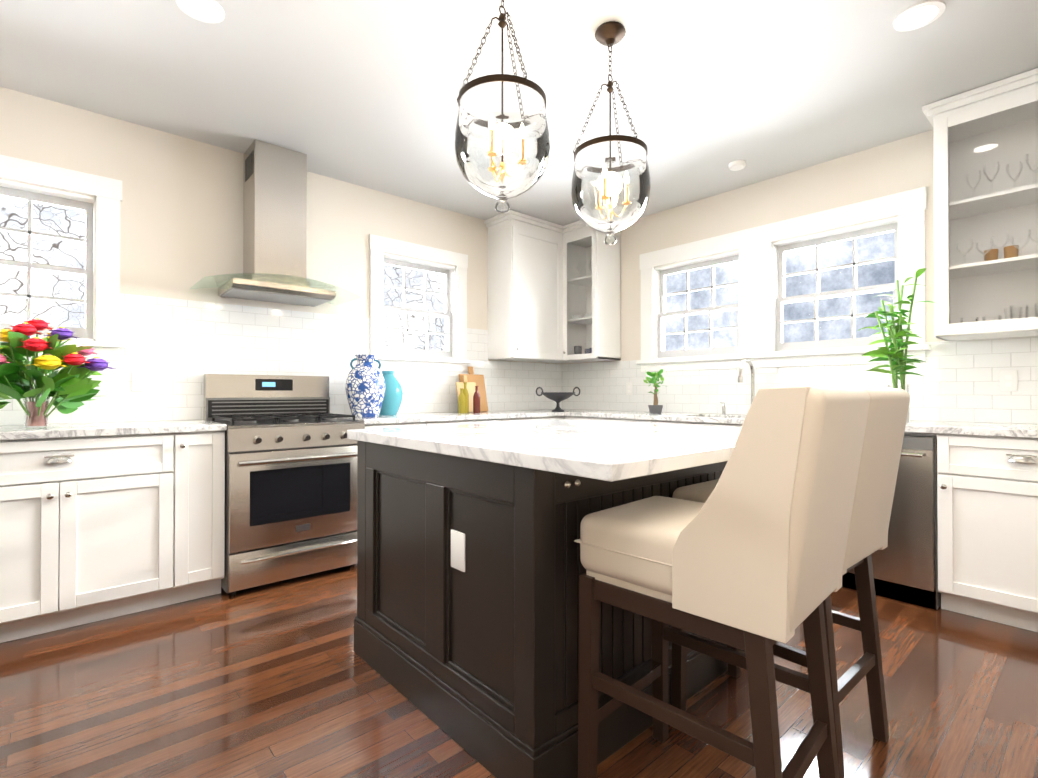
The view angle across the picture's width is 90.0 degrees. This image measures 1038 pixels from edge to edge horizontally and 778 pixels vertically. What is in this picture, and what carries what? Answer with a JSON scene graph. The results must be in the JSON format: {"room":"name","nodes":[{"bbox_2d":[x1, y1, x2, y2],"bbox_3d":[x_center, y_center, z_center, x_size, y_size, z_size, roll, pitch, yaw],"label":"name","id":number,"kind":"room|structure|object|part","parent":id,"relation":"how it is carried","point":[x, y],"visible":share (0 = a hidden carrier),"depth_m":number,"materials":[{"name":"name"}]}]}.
{"room":"kitchen","nodes":[
{"label":"kitchen","id":0,"kind":"room"},
{"bbox_2d":[0,87,561,363],"bbox_3d":[-1.454,-0.208,3.762,5.220,2.640,0.150,0,-1,-41],"label":"wall","id":1,"kind":"structure","parent":0,"point":[181,219],"depth_m":3.21,"materials":[{"name":"beige paint"}]},
{"bbox_2d":[0,155,125,359],"bbox_3d":[-2.669,-0.673,2.663,1.030,1.016,0.200,0,-1,-41],"label":"window","id":2,"kind":"structure","parent":1,"relation":"in","point":[100,331],"depth_m":2.87,"materials":[{"name":"white wood"}]},
{"bbox_2d":[190,139,359,306],"bbox_3d":[-1.509,-1.053,3.284,0.900,0.948,0.497,0,-1,-41],"label":"range hood","id":3,"kind":"object","parent":1,"relation":"attached to","point":[274,219],"visible":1,"depth_m":3.26,"materials":[{"name":"silver metal"}]},
{"bbox_2d":[0,293,563,425],"bbox_3d":[-1.402,-0.157,3.702,4.919,0.762,0.009,0,-1,-41],"label":"tile backsplash","id":4,"kind":"structure","parent":1,"relation":"attached to","point":[175,350],"depth_m":3.35,"materials":[{"name":"white tile"}]},
{"bbox_2d":[369,234,470,371],"bbox_3d":[-0.834,-0.662,4.278,0.940,1.016,0.200,0,-1,-41],"label":"window","id":5,"kind":"structure","parent":1,"relation":"in","point":[452,356],"depth_m":4.26,"materials":[{"name":"white wood"}]},
{"bbox_2d":[484,210,620,362],"bbox_3d":[0.324,-0.891,4.703,1.007,1.249,0.787,0,-1,-41],"label":"upper cabinet","id":6,"kind":"object","parent":1,"relation":"attached to","point":[554,292],"visible":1,"depth_m":4.65,"materials":[{"name":"white wood"}]},
{"bbox_2d":[0,564,1037,777],"bbox_3d":[0.527,1.147,1.500,5.220,0.100,6.150,0,-1,-41],"label":"floor","id":7,"kind":"structure","parent":0,"point":[280,679],"depth_m":1.81,"materials":[{"name":"brown wood"}]},
{"bbox_2d":[0,431,224,642],"bbox_3d":[-2.389,0.660,2.397,1.716,0.885,0.651,0,-1,-41],"label":"base cabinet","id":8,"kind":"object","parent":7,"relation":"on","point":[95,528],"visible":1,"depth_m":2.43,"materials":[{"name":"white wood"}]},
{"bbox_2d":[0,420,226,439],"bbox_3d":[-2.393,0.200,2.405,1.717,0.034,0.625,0,-1,-41],"label":"countertop","id":9,"kind":"structure","parent":8,"relation":"on","point":[12,432],"depth_m":2.50,"materials":[{"name":"stone"}]},
{"bbox_2d":[0,318,115,428],"bbox_3d":[-2.216,-0.073,2.390,0.571,0.510,0.500,0,-1,-41],"label":"flower bouquet","id":10,"kind":"object","parent":9,"relation":"on","point":[69,386],"visible":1,"depth_m":2.35,"materials":[{"name":"multicoloured plant"}]},
{"bbox_2d":[203,374,364,594],"bbox_3d":[-1.427,0.508,3.180,0.756,1.200,0.713,0,-1,-41],"label":"stove","id":11,"kind":"object","parent":7,"relation":"on","point":[290,480],"visible":0.94,"depth_m":2.97,"materials":[{"name":"silver metal"}]},
{"bbox_2d":[365,416,565,428],"bbox_3d":[-0.258,0.673,4.271,2.436,0.885,0.651,0,-1,-41],"label":"base cabinet","id":12,"kind":"object","parent":7,"relation":"on","point":[372,426],"visible":0.04,"depth_m":3.73,"materials":[{"name":"white"}]},
{"bbox_2d":[339,409,563,424],"bbox_3d":[-0.507,0.211,4.061,1.783,0.034,0.629,0,-1,-41],"label":"countertop","id":13,"kind":"structure","parent":12,"relation":"on","point":[442,416],"depth_m":3.81,"materials":[{"name":"stone"}]},
{"bbox_2d":[345,354,385,416],"bbox_3d":[-1.064,-0.022,3.604,0.270,0.425,0.270,0,-1,-41],"label":"vase","id":14,"kind":"object","parent":13,"relation":"on","point":[365,388],"visible":1,"depth_m":3.51,"materials":[{"name":"ceramic"}]},
{"bbox_2d":[379,371,402,414],"bbox_3d":[-0.974,0.030,3.857,0.216,0.325,0.216,0,-1,-41],"label":"vase","id":15,"kind":"object","parent":13,"relation":"on","point":[392,401],"visible":0.83,"depth_m":3.79,"materials":[{"name":"teal ceramic"}]},
{"bbox_2d":[458,382,468,412],"bbox_3d":[-0.451,0.070,4.216,0.061,0.250,0.145,0,0,13],"label":"oil bottle","id":16,"kind":"object","parent":13,"relation":"on","point":[463,402],"depth_m":4.17,"materials":[{"name":"yellow glass"}]},
{"bbox_2d":[456,367,487,411],"bbox_3d":[-0.408,0.001,4.441,0.330,0.393,0.145,0,-1,-41],"label":"cutting boards","id":17,"kind":"object","parent":13,"relation":"on","point":[471,379],"visible":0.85,"depth_m":4.48,"materials":[{"name":"brown wood"}]},
{"bbox_2d":[473,386,479,412],"bbox_3d":[-0.348,0.085,4.273,0.060,0.220,0.058,0,-1,-41],"label":"oil bottle","id":18,"kind":"object","parent":13,"relation":"on","point":[476,397],"depth_m":4.25,"materials":[{"name":"red glass"}]},
{"bbox_2d":[536,387,579,410],"bbox_3d":[0.346,0.089,4.604,0.310,0.218,0.310,0,-1,-41],"label":"bowl","id":19,"kind":"object","parent":13,"relation":"on","point":[557,397],"visible":1,"depth_m":4.54,"materials":[{"name":"grey metal"}]},
{"bbox_2d":[354,443,744,777],"bbox_3d":[0.151,0.657,2.172,1.260,0.889,1.128,0,-1,-41],"label":"kitchen island","id":20,"kind":"object","parent":7,"relation":"on","point":[470,568],"depth_m":1.59,"materials":[{"name":"black wood"}]},
{"bbox_2d":[347,419,740,482],"bbox_3d":[0.226,0.191,2.091,1.300,0.040,1.406,0,-1,-41],"label":"island countertop","id":21,"kind":"structure","parent":20,"relation":"on","point":[597,451],"depth_m":1.63,"materials":[{"name":"white stone"}]},
{"bbox_2d":[565,416,704,426],"bbox_3d":[0.932,0.674,4.296,0.618,0.884,0.934,0,-1,-41],"label":"base cabinet","id":22,"kind":"object","parent":7,"relation":"on","point":[699,424],"depth_m":3.88,"materials":[{"name":"white"}]},
{"bbox_2d":[574,384,869,777],"bbox_3d":[0.499,0.544,1.314,0.593,1.102,0.418,0,-1,45],"label":"bar stool","id":23,"kind":"object","parent":7,"relation":"on","point":[747,556],"visible":1,"depth_m":1.12,"materials":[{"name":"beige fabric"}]},
{"bbox_3d":[0.482,0.793,1.329,0.450,0.604,0.543,0,-1,-41],"label":"frame","id":24,"kind":"part","parent":23,"relation":"part of","materials":[{"name":"brown wood"}]},
{"bbox_2d":[671,387,909,777],"bbox_3d":[0.853,0.546,1.676,0.426,1.102,0.600,0,-1,-41],"label":"bar stool","id":25,"kind":"object","parent":7,"relation":"on","point":[878,470],"visible":0.35,"depth_m":1.52,"materials":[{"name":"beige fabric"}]},
{"bbox_3d":[0.838,0.795,1.693,0.424,0.604,0.523,0,-1,-41],"label":"frame","id":26,"kind":"part","parent":25,"relation":"part of","materials":[{"name":"brown wood"}]},
{"bbox_2d":[842,435,940,609],"bbox_3d":[2.052,0.673,2.968,0.655,0.857,0.611,0,-1,-41],"label":"dishwasher","id":27,"kind":"object","parent":7,"relation":"on","point":[905,564],"visible":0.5,"depth_m":2.63,"materials":[{"name":"silver metal"}]},
{"bbox_2d":[933,433,1037,631],"bbox_3d":[2.506,0.661,2.507,0.618,0.884,0.668,0,-1,-41],"label":"base cabinet","id":28,"kind":"object","parent":7,"relation":"on","point":[987,509],"depth_m":2.42,"materials":[{"name":"white wood"}]},
{"bbox_2d":[564,409,1037,437],"bbox_3d":[1.630,0.208,3.489,0.625,0.034,4.310,0,-1,-41],"label":"countertop","id":29,"kind":"structure","parent":28,"relation":"on","point":[939,427],"depth_m":2.89,"materials":[{"name":"stone"}]},
{"bbox_2d":[643,369,663,412],"bbox_3d":[1.108,0.018,4.196,0.197,0.353,0.215,0,-1,-41],"label":"bonsai","id":30,"kind":"object","parent":29,"relation":"on","point":[655,407],"visible":1,"depth_m":4.16,"materials":[{"name":"green plant"}]},
{"bbox_2d":[720,359,754,413],"bbox_3d":[1.575,-0.012,3.771,0.236,0.407,0.304,0,-1,-41],"label":"faucet","id":31,"kind":"object","parent":29,"relation":"on","point":[741,366],"visible":0.75,"depth_m":3.76,"materials":[{"name":"silver metal"}]},
{"bbox_2d":[858,268,937,423],"bbox_3d":[1.997,-0.217,2.747,0.364,0.803,0.355,0,-1,-41],"label":"bamboo plant","id":32,"kind":"object","parent":29,"relation":"on","point":[894,354],"visible":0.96,"depth_m":2.74,"materials":[{"name":"green plant"}]},
{"bbox_2d":[0,0,1037,225],"bbox_3d":[0.527,-1.593,1.519,5.220,0.100,6.150,0,-1,-41],"label":"ceiling","id":33,"kind":"structure","parent":0,"point":[360,93],"depth_m":2.55,"materials":[{"name":"white paint"}]},
{"bbox_2d":[176,0,224,22],"bbox_3d":[-1.282,-1.535,2.091,0.169,0.008,0.169,0,-1,40],"label":"recessed light","id":34,"kind":"object","parent":33,"relation":"in","point":[208,11],"depth_m":2.10,"materials":[{"name":"white"}]},
{"bbox_2d":[452,0,551,212],"bbox_3d":[-0.059,-1.080,1.832,0.352,0.920,0.352,0,-1,-41],"label":"pendant light","id":35,"kind":"object","parent":33,"relation":"hanging from","point":[470,115],"visible":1,"depth_m":1.85,"materials":[{"name":"clear glass"}]},
{"bbox_2d":[569,21,651,244],"bbox_3d":[0.392,-1.077,2.229,0.352,0.920,0.352,0,-1,-41],"label":"pendant light","id":36,"kind":"object","parent":33,"relation":"hanging from","point":[610,33],"visible":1,"depth_m":2.23,"materials":[{"name":"clear glass"}]},
{"bbox_2d":[729,160,745,170],"bbox_3d":[1.481,-1.513,3.522,0.110,0.032,0.110,0,-1,-41],"label":"smoke detector","id":37,"kind":"object","parent":33,"relation":"attached to","point":[736,165],"visible":0.98,"depth_m":3.49,"materials":[{"name":"white plastic"}]},
{"bbox_2d":[894,0,945,30],"bbox_3d":[1.647,-1.535,2.137,0.169,0.008,0.169,0,-1,40],"label":"recessed light","id":38,"kind":"object","parent":33,"relation":"in","point":[919,15],"depth_m":2.13,"materials":[{"name":"white"}]},
{"bbox_2d":[562,130,944,363],"bbox_3d":[2.480,-0.212,3.127,0.150,2.640,6.000,0,-1,-41],"label":"wall","id":39,"kind":"structure","parent":0,"point":[899,166],"depth_m":3.68,"materials":[{"name":"beige paint"}]},
{"bbox_2d":[636,186,930,371],"bbox_3d":[1.791,-0.675,3.876,0.200,1.036,2.060,0,-1,-41],"label":"window","id":40,"kind":"structure","parent":39,"relation":"in","point":[759,256],"depth_m":3.75,"materials":[{"name":"white wood"}]},
{"bbox_2d":[564,336,1037,423],"bbox_3d":[1.875,-0.025,3.693,0.008,0.498,4.290,0,-1,-41],"label":"tile backsplash","id":41,"kind":"structure","parent":39,"relation":"attached to","point":[960,380],"depth_m":3.27,"materials":[{"name":"white tile"}]},
{"bbox_2d":[1000,370,1016,390],"bbox_3d":[2.646,-0.044,2.806,0.008,0.114,0.070,0,-1,-41],"label":"outlet","id":42,"kind":"object","parent":41,"relation":"attached to","point":[1008,380],"depth_m":2.80,"materials":[{"name":"white plastic"}]},
{"bbox_2d":[922,68,1037,340],"bbox_3d":[2.675,-0.906,2.504,0.381,1.249,1.100,0,-1,-41],"label":"upper cabinet","id":43,"kind":"object","parent":39,"relation":"attached to","point":[985,149],"visible":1,"depth_m":2.76,"materials":[{"name":"white wood"}]},
{"label":"outside","id":44,"kind":"structure","parent":0,"visible":0},
{"bbox_2d":[0,197,894,350],"bbox_3d":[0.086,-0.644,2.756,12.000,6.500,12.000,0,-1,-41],"label":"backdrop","id":45,"kind":"structure","parent":44,"point":[43,252],"depth_m":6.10,"materials":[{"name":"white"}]}
]}

